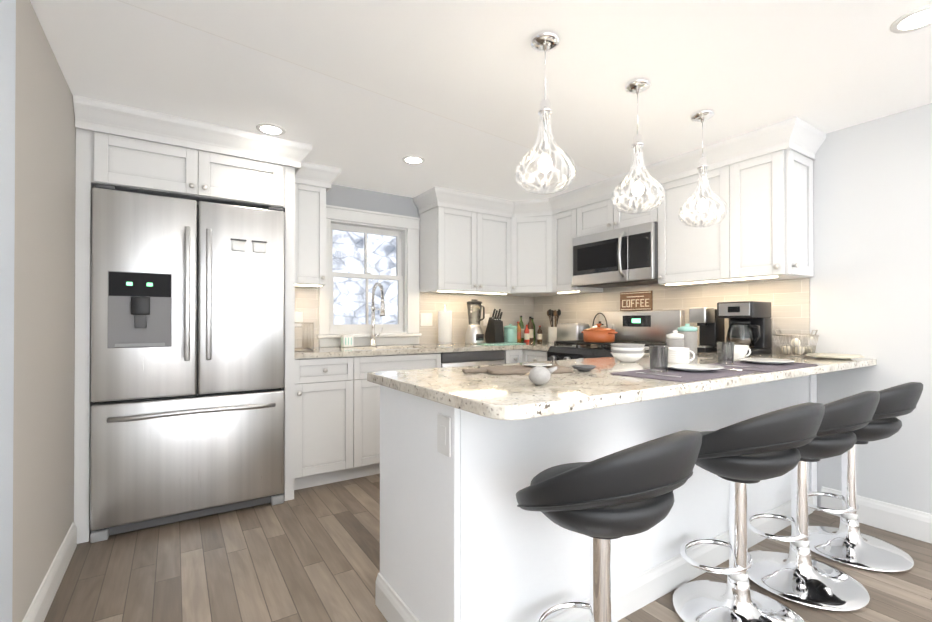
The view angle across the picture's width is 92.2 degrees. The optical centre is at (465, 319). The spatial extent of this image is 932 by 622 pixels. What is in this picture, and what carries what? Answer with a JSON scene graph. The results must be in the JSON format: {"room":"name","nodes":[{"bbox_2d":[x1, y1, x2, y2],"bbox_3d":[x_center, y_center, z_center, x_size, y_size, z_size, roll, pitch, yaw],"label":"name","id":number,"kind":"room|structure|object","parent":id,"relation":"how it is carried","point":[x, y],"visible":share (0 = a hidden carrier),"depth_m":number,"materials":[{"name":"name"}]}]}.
{"room":"kitchen","nodes":[
{"label":"kitchen","id":0,"kind":"room"},
{"bbox_2d":[12,0,75,621],"bbox_3d":[-0.757,0.004,0.292,0.120,2.190,6.040,0,0,-33],"label":"wall","id":1,"kind":"structure","parent":0,"point":[44,335],"depth_m":1.67,"materials":[{"name":"grey paint"}]},
{"bbox_2d":[0,0,15,621],"bbox_3d":[-1.186,0.009,1.087,0.025,2.189,0.610,0,0,-33],"label":"door frame","id":2,"kind":"structure","parent":1,"relation":"attached to","point":[7,107],"depth_m":1.25,"materials":[{"name":"white paint"}]},
{"bbox_2d":[22,522,76,621],"bbox_3d":[-1.635,1.048,1.764,0.016,0.120,1.025,0,0,-33],"label":"baseboard","id":3,"kind":"structure","parent":1,"relation":"attached to","point":[39,607],"depth_m":1.77,"materials":[{"name":"white paint"}]},
{"bbox_2d":[295,184,533,347],"bbox_3d":[-0.817,0.024,3.779,3.580,2.190,0.128,0,0,-33],"label":"wall","id":4,"kind":"structure","parent":0,"point":[513,309],"depth_m":3.98,"materials":[{"name":"tile"}]},
{"bbox_2d":[73,95,340,543],"bbox_3d":[-1.498,0.020,2.834,1.404,2.188,0.727,0,0,-33],"label":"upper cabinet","id":5,"kind":"object","parent":4,"relation":"attached to","point":[126,148],"visible":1,"depth_m":2.46,"materials":[{"name":"white paint"}]},
{"bbox_2d":[295,311,302,326],"bbox_3d":[-1.275,-0.003,3.401,0.075,0.115,0.007,0,0,-33],"label":"outlet","id":6,"kind":"object","parent":4,"relation":"attached to","point":[298,314],"depth_m":3.40,"materials":[{"name":"white paint"}]},
{"bbox_2d":[316,205,421,346],"bbox_3d":[-0.808,-0.339,3.754,0.889,1.113,0.182,0,0,-33],"label":"window","id":7,"kind":"structure","parent":4,"relation":"in","point":[404,330],"depth_m":3.79,"materials":[{"name":"white paint"}]},
{"bbox_2d":[420,313,431,325],"bbox_3d":[-0.353,0.001,4.000,0.120,0.115,0.007,0,0,-33],"label":"outlet","id":8,"kind":"object","parent":4,"relation":"attached to","point":[425,319],"depth_m":3.99,"materials":[{"name":"white paint"}]},
{"bbox_2d":[417,189,472,293],"bbox_3d":[-0.136,-0.654,3.955,0.445,0.828,0.338,0,0,-33],"label":"upper cabinet","id":9,"kind":"object","parent":4,"relation":"attached to","point":[445,215],"depth_m":3.79,"materials":[{"name":"white paint"}]},
{"bbox_2d":[483,314,489,325],"bbox_3d":[0.201,0.003,4.360,0.075,0.115,0.007,0,0,-33],"label":"outlet","id":10,"kind":"object","parent":4,"relation":"attached to","point":[485,321],"depth_m":4.35,"materials":[{"name":"white paint"}]},
{"bbox_2d":[469,194,516,295],"bbox_3d":[0.169,-0.653,4.131,0.482,0.828,0.376,0,0,-33],"label":"upper cabinet","id":11,"kind":"object","parent":4,"relation":"attached to","point":[490,214],"depth_m":3.99,"materials":[{"name":"white paint"}]},
{"bbox_2d":[30,0,931,200],"bbox_3d":[0.794,-1.135,1.307,3.820,0.100,6.040,0,0,-33],"label":"ceiling","id":12,"kind":"structure","parent":0,"point":[369,95],"depth_m":1.96,"materials":[{"name":"paint"}]},
{"bbox_2d":[256,123,285,135],"bbox_3d":[-1.102,-1.075,2.533,0.153,0.006,0.160,0,0,-33],"label":"recessed light","id":13,"kind":"object","parent":12,"relation":"in","point":[266,128],"depth_m":2.53,"materials":[{"name":"white paint"}]},
{"bbox_2d":[402,155,424,163],"bbox_3d":[-0.352,-1.072,3.009,0.154,0.006,0.161,0,0,-33],"label":"recessed light","id":14,"kind":"object","parent":12,"relation":"in","point":[412,159],"depth_m":3.01,"materials":[{"name":"white paint"}]},
{"bbox_2d":[515,30,576,193],"bbox_3d":[0.305,-0.787,1.727,0.234,0.590,0.234,0,0,-33],"label":"pendant lamp","id":15,"kind":"object","parent":12,"relation":"hanging from","point":[544,41],"visible":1,"depth_m":1.71,"materials":[{"name":"silver metal"}]},
{"bbox_2d":[611,77,665,213],"bbox_3d":[0.786,-0.785,2.052,0.234,0.590,0.234,0,0,-33],"label":"pendant lamp","id":16,"kind":"object","parent":12,"relation":"hanging from","point":[638,85],"visible":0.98,"depth_m":2.03,"materials":[{"name":"silver metal"}]},
{"bbox_2d":[678,109,728,226],"bbox_3d":[1.239,-0.783,2.346,0.234,0.590,0.234,0,0,-33],"label":"pendant lamp","id":17,"kind":"object","parent":12,"relation":"hanging from","point":[702,115],"visible":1,"depth_m":2.33,"materials":[{"name":"silver metal"}]},
{"bbox_2d":[890,5,931,33],"bbox_3d":[1.618,-1.080,1.623,0.162,0.006,0.119,0,0,-33],"label":"recessed light","id":18,"kind":"object","parent":12,"relation":"in","point":[917,19],"depth_m":1.62,"materials":[{"name":"white paint"}]},
{"bbox_2d":[44,474,931,621],"bbox_3d":[0.794,1.155,1.294,3.820,0.100,6.040,0,0,-33],"label":"floor","id":19,"kind":"structure","parent":0,"point":[310,554],"depth_m":1.96,"materials":[{"name":"brown wood"}]},
{"bbox_2d":[90,184,284,542],"bbox_3d":[-1.633,0.219,2.707,0.908,1.788,0.714,0,0,-33],"label":"fridge","id":20,"kind":"object","parent":19,"relation":"on","point":[187,345],"visible":1,"depth_m":2.42,"materials":[{"name":"grey metal"}]},
{"bbox_2d":[294,356,365,489],"bbox_3d":[-1.063,0.685,3.201,0.451,0.864,0.578,0,0,-33],"label":"base cabinet","id":21,"kind":"object","parent":19,"relation":"on","point":[336,419],"depth_m":2.97,"materials":[{"name":"white paint"}]},
{"bbox_2d":[366,353,440,475],"bbox_3d":[-0.658,0.686,3.465,0.742,0.864,0.578,0,0,-33],"label":"base cabinet","id":22,"kind":"object","parent":19,"relation":"on","point":[376,363],"depth_m":3.16,"materials":[{"name":"white paint"}]},
{"bbox_2d":[440,350,504,367],"bbox_3d":[-0.068,0.689,3.811,0.609,0.861,0.626,0,0,-33],"label":"dishwasher","id":23,"kind":"object","parent":19,"relation":"on","point":[459,359],"visible":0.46,"depth_m":3.58,"materials":[{"name":"grey metal"}]},
{"bbox_2d":[375,385,622,621],"bbox_3d":[0.111,0.676,1.712,0.707,0.864,0.560,0,0,-33],"label":"base cabinet","id":24,"kind":"object","parent":19,"relation":"on","point":[464,537],"depth_m":1.44,"materials":[{"name":"white paint"}]},
{"bbox_2d":[504,349,524,363],"bbox_3d":[0.265,0.690,4.064,0.209,0.864,0.579,0,0,-33],"label":"base cabinet","id":25,"kind":"object","parent":19,"relation":"on","point":[516,355],"depth_m":3.82,"materials":[{"name":"white paint"}]},
{"bbox_2d":[295,341,589,358],"bbox_3d":[-0.101,0.236,3.631,2.535,0.035,0.910,0,0,-33],"label":"countertop","id":26,"kind":"structure","parent":25,"relation":"on","point":[321,352],"depth_m":3.47,"materials":[{"name":"stone"}]},
{"bbox_2d":[295,322,313,350],"bbox_3d":[-1.184,0.118,3.151,0.146,0.191,0.326,0,0,-33],"label":"dish rack","id":27,"kind":"object","parent":26,"relation":"on","point":[303,349],"visible":0.52,"depth_m":3.16,"materials":[{"name":"beige wood"}]},
{"bbox_2d":[341,335,353,346],"bbox_3d":[-0.928,0.169,3.507,0.085,0.096,0.071,0,0,-33],"label":"sink caddy","id":28,"kind":"object","parent":26,"relation":"on","point":[347,340],"visible":1,"depth_m":3.48,"materials":[{"name":"white ceramic"}]},
{"bbox_2d":[369,282,384,345],"bbox_3d":[-0.692,-0.039,3.595,0.110,0.514,0.224,0,0,-33],"label":"faucet","id":29,"kind":"object","parent":26,"relation":"on","point":[382,313],"visible":1,"depth_m":3.63,"materials":[{"name":"silver metal"}]},
{"bbox_2d":[436,304,453,344],"bbox_3d":[-0.184,0.043,3.933,0.150,0.353,0.150,0,0,-33],"label":"paper towel","id":30,"kind":"object","parent":26,"relation":"on","point":[444,327],"visible":1,"depth_m":3.88,"materials":[{"name":"white paper"}]},
{"bbox_2d":[465,299,484,343],"bbox_3d":[0.089,0.019,4.096,0.201,0.402,0.180,0,0,-33],"label":"blender","id":31,"kind":"object","parent":26,"relation":"on","point":[474,334],"visible":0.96,"depth_m":4.04,"materials":[{"name":"silver metal"}]},
{"bbox_2d":[484,309,503,342],"bbox_3d":[0.266,0.061,4.223,0.100,0.320,0.184,0,0,-33],"label":"knife block","id":32,"kind":"object","parent":26,"relation":"on","point":[494,332],"visible":1,"depth_m":4.17,"materials":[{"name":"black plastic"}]},
{"bbox_2d":[478,342,525,344],"bbox_3d":[0.320,0.216,3.991,0.400,0.008,0.230,0,0,-33],"label":"mat","id":33,"kind":"object","parent":26,"relation":"on","point":[509,343],"visible":1,"depth_m":3.97,"materials":[{"name":"teal"}]},
{"bbox_2d":[504,324,516,342],"bbox_3d":[0.429,0.132,4.319,0.132,0.180,0.132,0,0,-33],"label":"canister","id":34,"kind":"object","parent":26,"relation":"on","point":[510,332],"visible":0.94,"depth_m":4.26,"materials":[{"name":"teal ceramic"}]},
{"bbox_2d":[547,309,560,342],"bbox_3d":[0.836,0.062,4.262,0.146,0.319,0.110,0,0,-33],"label":"utensil crock","id":35,"kind":"object","parent":26,"relation":"on","point":[552,333],"visible":0.9,"depth_m":4.23,"materials":[{"name":"white ceramic"}]},
{"bbox_2d":[556,323,589,344],"bbox_3d":[0.961,0.126,3.997,0.180,0.187,0.290,0,0,-33],"label":"toaster","id":36,"kind":"object","parent":26,"relation":"on","point":[568,331],"visible":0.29,"depth_m":3.92,"materials":[{"name":"silver metal"}]},
{"bbox_2d":[524,349,546,361],"bbox_3d":[0.852,0.689,3.904,0.637,0.864,0.329,0,0,-33],"label":"base cabinet","id":37,"kind":"object","parent":19,"relation":"on","point":[534,355],"visible":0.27,"depth_m":3.73,"materials":[{"name":"white paint"}]},
{"bbox_2d":[516,430,701,621],"bbox_3d":[0.384,0.688,1.241,0.502,0.827,0.477,0,0,-33],"label":"bar stool","id":38,"kind":"object","parent":19,"relation":"on","point":[602,502],"visible":1,"depth_m":1.07,"materials":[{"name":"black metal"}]},
{"bbox_2d":[547,310,684,360],"bbox_3d":[1.109,0.525,3.423,0.727,1.185,0.750,0,0,-33],"label":"stove","id":39,"kind":"object","parent":19,"relation":"on","point":[647,328],"visible":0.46,"depth_m":3.47,"materials":[{"name":"grey metal"}]},
{"bbox_2d":[581,324,617,342],"bbox_3d":[1.007,0.101,3.395,0.238,0.139,0.293,0,0,-33],"label":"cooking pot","id":40,"kind":"object","parent":39,"relation":"on","point":[598,334],"visible":1,"depth_m":3.30,"materials":[{"name":"orange ceramic"}]},
{"bbox_2d":[592,313,613,328],"bbox_3d":[1.127,0.058,3.705,0.184,0.230,0.235,0,0,-33],"label":"kettle","id":41,"kind":"object","parent":39,"relation":"on","point":[603,325],"visible":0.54,"depth_m":3.69,"materials":[{"name":"silver metal"}]},
{"bbox_2d":[623,391,710,613],"bbox_3d":[0.627,0.678,2.059,0.763,0.864,0.540,0,0,-33],"label":"base cabinet","id":42,"kind":"object","parent":19,"relation":"on","point":[653,562],"depth_m":1.84,"materials":[{"name":"white paint"}]},
{"bbox_2d":[711,383,758,565],"bbox_3d":[1.093,0.680,2.362,0.575,0.864,0.540,0,0,-33],"label":"base cabinet","id":43,"kind":"object","parent":19,"relation":"on","point":[729,406],"depth_m":2.10,"materials":[{"name":"white paint"}]},
{"bbox_2d":[672,402,824,621],"bbox_3d":[1.017,0.690,1.651,0.502,0.827,0.477,0,0,-33],"label":"bar stool","id":44,"kind":"object","parent":19,"relation":"on","point":[739,456],"visible":0.9,"depth_m":1.59,"materials":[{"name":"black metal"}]},
{"bbox_2d":[759,375,814,541],"bbox_3d":[1.591,0.682,2.686,0.724,0.864,0.540,0,0,-33],"label":"base cabinet","id":45,"kind":"object","parent":19,"relation":"on","point":[774,493],"depth_m":2.39,"materials":[{"name":"white paint"}]},
{"bbox_2d":[367,351,876,419],"bbox_3d":[0.854,0.228,2.169,2.528,0.035,1.072,0,0,-33],"label":"countertop","id":46,"kind":"structure","parent":45,"relation":"on","point":[510,396],"depth_m":1.44,"materials":[{"name":"stone"}]},
{"bbox_2d":[462,365,573,374],"bbox_3d":[0.198,0.200,1.790,0.430,0.014,0.200,0,0,-13],"label":"cutting board","id":47,"kind":"object","parent":46,"relation":"on","point":[510,369],"visible":0.9,"depth_m":1.73,"materials":[{"name":"brown wood"}]},
{"bbox_2d":[523,363,551,366],"bbox_3d":[0.293,0.188,1.833,0.119,0.011,0.119,0,0,-42],"label":"dish","id":48,"kind":"object","parent":46,"relation":"on","point":[528,364],"depth_m":1.84,"materials":[{"name":"grey ceramic"}]},
{"bbox_2d":[525,366,556,384],"bbox_3d":[0.233,0.175,1.398,0.107,0.059,0.062,0,0,-3],"label":"bird figurine","id":49,"kind":"object","parent":46,"relation":"on","point":[539,375],"visible":1,"depth_m":1.38,"materials":[{"name":"white ceramic"}]},
{"bbox_2d":[571,365,595,370],"bbox_3d":[0.475,0.197,1.808,0.099,0.020,0.099,0,0,-42],"label":"dish","id":50,"kind":"object","parent":46,"relation":"on","point":[584,367],"depth_m":1.79,"materials":[{"name":"grey ceramic"}]},
{"bbox_2d":[610,343,644,361],"bbox_3d":[0.802,0.166,2.224,0.164,0.087,0.164,0,0,-33],"label":"bowls","id":51,"kind":"object","parent":46,"relation":"on","point":[626,352],"visible":1,"depth_m":2.17,"materials":[{"name":"white ceramic"}]},
{"bbox_2d":[666,329,689,347],"bbox_3d":[1.228,0.138,2.631,0.095,0.147,0.095,0,0,-39],"label":"jar","id":52,"kind":"object","parent":46,"relation":"on","point":[685,336],"depth_m":2.61,"materials":[{"name":"white ceramic"}]},
{"bbox_2d":[668,347,694,362],"bbox_3d":[1.010,0.171,2.120,0.113,0.075,0.098,0,0,-33],"label":"mugs","id":53,"kind":"object","parent":46,"relation":"on","point":[678,354],"visible":0.83,"depth_m":2.08,"materials":[{"name":"white ceramic"}]},
{"bbox_2d":[610,365,760,381],"bbox_3d":[0.838,0.205,1.728,0.524,0.004,0.308,0,0,-36],"label":"placemat","id":54,"kind":"object","parent":46,"relation":"on","point":[688,376],"depth_m":1.69,"materials":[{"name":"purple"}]},
{"bbox_2d":[649,345,668,371],"bbox_3d":[0.752,0.153,1.750,0.071,0.100,0.071,0,0,-42],"label":"drink glass","id":55,"kind":"object","parent":54,"relation":"on","point":[658,357],"depth_m":1.73,"materials":[{"name":"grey glass"}]},
{"bbox_2d":[668,363,723,371],"bbox_3d":[0.908,0.195,1.803,0.223,0.017,0.223,0,0,42],"label":"dinner plate","id":56,"kind":"object","parent":54,"relation":"on","point":[691,367],"depth_m":1.82,"materials":[{"name":"white ceramic"}]},
{"bbox_2d":[677,323,697,354],"bbox_3d":[1.351,0.119,2.736,0.110,0.188,0.110,0,0,-39],"label":"jar","id":57,"kind":"object","parent":46,"relation":"on","point":[693,330],"depth_m":2.69,"materials":[{"name":"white ceramic"}]},
{"bbox_2d":[689,307,724,352],"bbox_3d":[1.595,0.069,2.967,0.240,0.290,0.110,0,0,-33],"label":"pod coffee maker","id":58,"kind":"object","parent":46,"relation":"on","point":[710,324],"visible":0.73,"depth_m":2.93,"materials":[{"name":"black plastic"}]},
{"bbox_2d":[734,345,750,359],"bbox_3d":[1.425,0.173,2.347,0.138,0.075,0.116,0,0,-3],"label":"coffee cup","id":59,"kind":"object","parent":46,"relation":"on","point":[740,351],"visible":0.65,"depth_m":2.30,"materials":[{"name":"white ceramic"}]},
{"bbox_2d":[717,301,771,355],"bbox_3d":[1.721,0.053,2.769,0.246,0.320,0.218,0,0,-33],"label":"drip coffee maker","id":60,"kind":"object","parent":46,"relation":"on","point":[750,323],"visible":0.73,"depth_m":2.71,"materials":[{"name":"black plastic"}]},
{"bbox_2d":[709,361,816,371],"bbox_3d":[1.313,0.206,2.025,0.524,0.004,0.308,0,0,-33],"label":"placemat","id":61,"kind":"object","parent":46,"relation":"on","point":[766,367],"depth_m":2.00,"materials":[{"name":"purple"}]},
{"bbox_2d":[636,362,806,377],"bbox_3d":[1.106,0.202,1.890,0.988,0.004,0.210,0,0,-33],"label":"cutlery","id":62,"kind":"object","parent":61,"relation":"on","point":[720,364],"visible":0.69,"depth_m":1.80,"materials":[{"name":"silver metal"}]},
{"bbox_2d":[717,342,734,363],"bbox_3d":[1.205,0.155,2.080,0.071,0.100,0.071,0,0,-42],"label":"drink glass","id":63,"kind":"object","parent":61,"relation":"on","point":[725,350],"depth_m":2.06,"materials":[{"name":"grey glass"}]},
{"bbox_2d":[738,358,794,363],"bbox_3d":[1.405,0.197,2.103,0.223,0.017,0.223,0,0,42],"label":"dinner plate","id":64,"kind":"object","parent":61,"relation":"on","point":[752,360],"depth_m":2.10,"materials":[{"name":"white ceramic"}]},
{"bbox_2d":[773,329,818,356],"bbox_3d":[1.927,0.135,2.621,0.155,0.151,0.195,0,0,-33],"label":"wire basket","id":65,"kind":"object","parent":46,"relation":"on","point":[798,348],"visible":0.92,"depth_m":2.60,"materials":[{"name":"silver metal"}]},
{"bbox_2d":[805,353,864,358],"bbox_3d":[1.986,0.200,2.421,0.250,0.021,0.250,0,0,-33],"label":"serving tray","id":66,"kind":"object","parent":46,"relation":"on","point":[833,356],"visible":1,"depth_m":2.39,"materials":[{"name":"beige ceramic"}]},
{"bbox_2d":[747,391,879,611],"bbox_3d":[1.430,0.691,1.898,0.502,0.827,0.477,0,0,-33],"label":"bar stool","id":67,"kind":"object","parent":19,"relation":"on","point":[797,573],"visible":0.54,"depth_m":1.82,"materials":[{"name":"silver metal"}]},
{"bbox_2d":[808,382,922,571],"bbox_3d":[1.866,0.693,2.161,0.502,0.827,0.477,0,0,-33],"label":"bar stool","id":68,"kind":"object","parent":19,"relation":"on","point":[847,542],"visible":0.69,"depth_m":2.08,"materials":[{"name":"silver metal"}]},
{"bbox_2d":[534,103,931,513],"bbox_3d":[2.342,0.016,2.307,0.128,2.190,6.040,0,0,-33],"label":"wall","id":69,"kind":"structure","parent":0,"point":[871,288],"depth_m":2.44,"materials":[{"name":"white paint"}]},
{"bbox_2d":[509,197,580,296],"bbox_3d":[0.634,-0.652,4.254,0.627,0.828,0.676,0,0,-33],"label":"upper cabinet","id":70,"kind":"object","parent":69,"relation":"attached to","point":[530,221],"depth_m":4.06,"materials":[{"name":"white paint"}]},
{"bbox_2d":[553,189,602,293],"bbox_3d":[0.962,-0.653,3.985,0.371,0.828,0.340,0,0,-33],"label":"upper cabinet","id":71,"kind":"object","parent":69,"relation":"attached to","point":[565,204],"depth_m":3.88,"materials":[{"name":"white paint"}]},
{"bbox_2d":[577,165,656,236],"bbox_3d":[1.273,-0.876,3.538,0.338,0.388,0.750,0,0,-33],"label":"upper cabinet","id":72,"kind":"object","parent":69,"relation":"attached to","point":[596,213],"depth_m":3.46,"materials":[{"name":"white paint"}]},
{"bbox_2d":[572,222,657,287],"bbox_3d":[1.223,-0.476,3.503,0.455,0.405,0.746,0,0,-33],"label":"microwave","id":73,"kind":"object","parent":72,"relation":"attached to","point":[624,256],"visible":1,"depth_m":3.36,"materials":[{"name":"grey metal"}]},
{"bbox_2d":[620,291,652,310],"bbox_3d":[1.382,-0.149,3.652,0.014,0.155,0.300,0,0,-33],"label":"coffee sign","id":74,"kind":"object","parent":69,"relation":"attached to","point":[636,301],"visible":1,"depth_m":3.64,"materials":[{"name":"brown wood"}]},
{"bbox_2d":[657,145,728,285],"bbox_3d":[1.625,-0.659,2.996,0.338,0.828,0.541,0,0,-33],"label":"upper cabinet","id":75,"kind":"object","parent":69,"relation":"attached to","point":[686,254],"depth_m":2.96,"materials":[{"name":"white paint"}]},
{"bbox_2d":[717,121,816,282],"bbox_3d":[1.811,-0.661,2.710,0.338,0.828,0.367,0,0,-33],"label":"upper cabinet","id":76,"kind":"object","parent":69,"relation":"attached to","point":[760,181],"depth_m":2.59,"materials":[{"name":"white paint"}]},
{"bbox_2d":[295,276,777,294],"bbox_3d":[0.283,-0.242,2.849,2.210,0.008,2.110,0,0,-33],"label":"strips","id":77,"kind":"object","parent":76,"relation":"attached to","point":[578,291],"visible":0.92,"depth_m":3.04,"materials":[{"name":"white"}]},
{"bbox_2d":[821,486,931,543],"bbox_3d":[2.964,1.034,1.224,0.018,0.142,3.295,0,0,-33],"label":"baseboard","id":78,"kind":"structure","parent":69,"relation":"attached to","point":[907,522],"depth_m":2.35,"materials":[{"name":"white paint"}]},
{"label":"outside","id":79,"kind":"structure","parent":0,"visible":0},
{"bbox_2d":[333,230,396,324],"bbox_3d":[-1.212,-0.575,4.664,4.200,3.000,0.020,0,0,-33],"label":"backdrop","id":80,"kind":"structure","parent":79,"point":[356,308],"depth_m":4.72,"materials":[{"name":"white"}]}
]}

